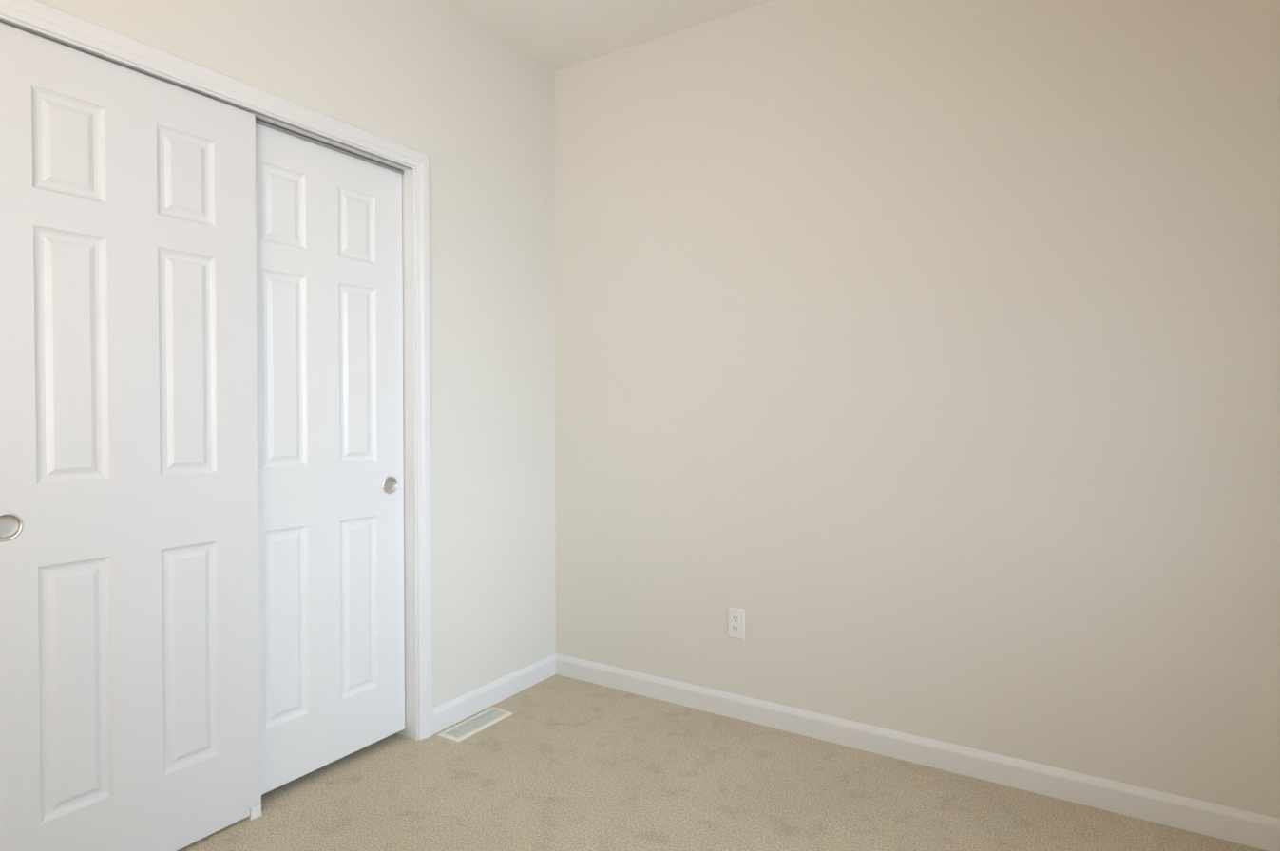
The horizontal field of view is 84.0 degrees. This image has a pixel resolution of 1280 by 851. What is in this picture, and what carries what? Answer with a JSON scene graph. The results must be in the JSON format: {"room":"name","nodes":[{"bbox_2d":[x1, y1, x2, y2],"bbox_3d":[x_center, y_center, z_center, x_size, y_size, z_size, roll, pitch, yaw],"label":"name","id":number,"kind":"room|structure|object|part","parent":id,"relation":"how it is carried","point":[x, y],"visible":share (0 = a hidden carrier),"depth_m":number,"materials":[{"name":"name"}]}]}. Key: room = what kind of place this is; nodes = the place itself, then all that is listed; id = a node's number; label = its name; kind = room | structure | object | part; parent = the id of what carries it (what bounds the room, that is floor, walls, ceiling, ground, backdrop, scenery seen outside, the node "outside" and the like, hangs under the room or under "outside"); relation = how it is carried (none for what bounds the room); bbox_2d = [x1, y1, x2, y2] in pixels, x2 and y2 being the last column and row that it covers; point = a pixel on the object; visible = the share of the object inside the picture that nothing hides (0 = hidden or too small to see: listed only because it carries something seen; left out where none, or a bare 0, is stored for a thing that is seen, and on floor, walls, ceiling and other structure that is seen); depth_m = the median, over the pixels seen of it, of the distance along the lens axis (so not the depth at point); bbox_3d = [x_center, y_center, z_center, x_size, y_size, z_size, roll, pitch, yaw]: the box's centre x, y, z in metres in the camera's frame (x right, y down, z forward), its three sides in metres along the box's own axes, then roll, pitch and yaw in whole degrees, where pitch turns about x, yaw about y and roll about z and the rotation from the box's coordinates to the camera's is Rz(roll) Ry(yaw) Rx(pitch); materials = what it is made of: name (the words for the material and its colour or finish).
{"room":"empty bedroom","nodes":[
{"label":"empty bedroom","id":0,"kind":"room"},
{"bbox_2d":[37,0,555,708],"bbox_3d":[-1.444,-0.207,1.640,0.115,2.720,4.030,1,1,32],"label":"wall","id":1,"kind":"structure","parent":0,"point":[463,101],"depth_m":2.76,"materials":[{"name":"paint"}]},
{"bbox_2d":[0,18,412,174],"bbox_3d":[-1.171,-0.902,2.054,0.096,0.016,1.198,1,1,32],"label":"door track","id":2,"kind":"object","parent":1,"relation":"attached to","point":[311,140],"visible":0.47,"depth_m":2.14,"materials":[{"name":"silver metal"}]},
{"bbox_2d":[0,22,261,850],"bbox_3d":[-1.302,0.120,1.823,0.035,2.041,0.634,1,1,32],"label":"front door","id":3,"kind":"structure","parent":2,"relation":"hanging from","point":[129,653],"depth_m":1.79,"materials":[{"name":"paint"}]},
{"bbox_2d":[0,476,398,541],"bbox_3d":[-1.158,0.220,2.064,0.050,0.065,1.141,1,1,32],"label":"door handle","id":4,"kind":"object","parent":3,"relation":"attached to","point":[11,525],"depth_m":1.61,"materials":[{"name":"silver metal"}]},
{"bbox_3d":[-1.426,0.228,1.597,0.008,0.065,0.065,1,1,32],"label":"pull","id":5,"kind":"part","parent":4,"relation":"part of","materials":[{"name":"silver metal"}]},
{"bbox_3d":[-0.890,0.213,2.531,0.008,0.065,0.065,1,1,32],"label":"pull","id":6,"kind":"part","parent":4,"relation":"part of","materials":[{"name":"silver metal"}]},
{"bbox_2d":[255,122,404,795],"bbox_3d":[-1.040,0.103,2.318,0.035,2.014,0.634,1,1,32],"label":"back door","id":7,"kind":"structure","parent":2,"relation":"hanging from","point":[330,391],"depth_m":2.32,"materials":[{"name":"paint"}]},
{"bbox_2d":[0,14,417,741],"bbox_3d":[-1.175,0.109,2.073,0.115,2.075,1.238,1,1,32],"label":"door frame","id":8,"kind":"structure","parent":1,"relation":"attached to","point":[409,432],"depth_m":2.56,"materials":[{"name":"paint"}]},
{"bbox_2d":[0,0,432,741],"bbox_3d":[-1.119,0.087,2.038,0.017,2.119,1.326,1,1,32],"label":"trim","id":9,"kind":"structure","parent":1,"relation":"attached to","point":[40,15],"depth_m":2.46,"materials":[{"name":"paint"}]},
{"bbox_2d":[432,653,557,734],"bbox_3d":[-0.580,1.088,2.918,0.013,0.089,0.712,1,1,32],"label":"baseboard","id":10,"kind":"structure","parent":1,"relation":"attached to","point":[445,716],"depth_m":2.88,"materials":[{"name":"paint"}]},
{"bbox_2d":[443,0,771,71],"bbox_3d":[-0.245,-1.595,0.866,4.315,0.080,4.030,1,1,32],"label":"ceiling","id":11,"kind":"structure","parent":0,"point":[554,35],"depth_m":2.79,"materials":[{"name":"paint"}]},
{"bbox_2d":[176,674,1267,850],"bbox_3d":[-0.245,1.195,0.911,4.315,0.060,4.030,1,1,32],"label":"floor","id":12,"kind":"structure","parent":0,"point":[557,763],"depth_m":2.18,"materials":[{"name":"carpet"}]},
{"bbox_2d":[246,803,261,821],"bbox_3d":[-1.161,1.129,2.102,0.096,0.034,0.032,1,1,32],"label":"guide","id":13,"kind":"object","parent":12,"relation":"on","point":[255,811],"visible":0.33,"depth_m":2.07,"materials":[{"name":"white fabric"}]},
{"bbox_2d":[437,706,513,743],"bbox_3d":[-0.622,1.133,2.705,0.108,0.006,0.292,1,1,32],"label":"air vent register","id":14,"kind":"object","parent":12,"relation":"on","point":[472,726],"visible":1,"depth_m":2.69,"materials":[{"name":"white metal"}]},
{"bbox_2d":[554,0,1279,819],"bbox_3d":[1.134,-0.218,2.334,3.515,2.720,0.115,1,1,32],"label":"wall","id":15,"kind":"structure","parent":0,"point":[917,367],"depth_m":2.35,"materials":[{"name":"paint"}]},
{"bbox_2d":[727,608,745,639],"bbox_3d":[0.372,0.768,2.756,0.070,0.114,0.007,1,1,32],"label":"duplex electrical outlet","id":16,"kind":"object","parent":15,"relation":"attached to","point":[735,623],"visible":1,"depth_m":2.75,"materials":[{"name":"white plastic"}]},
{"bbox_2d":[557,654,1279,850],"bbox_3d":[1.035,1.097,2.342,3.360,0.089,0.013,1,1,32],"label":"baseboard","id":17,"kind":"structure","parent":15,"relation":"attached to","point":[1256,831],"depth_m":2.32,"materials":[{"name":"paint"}]}
]}

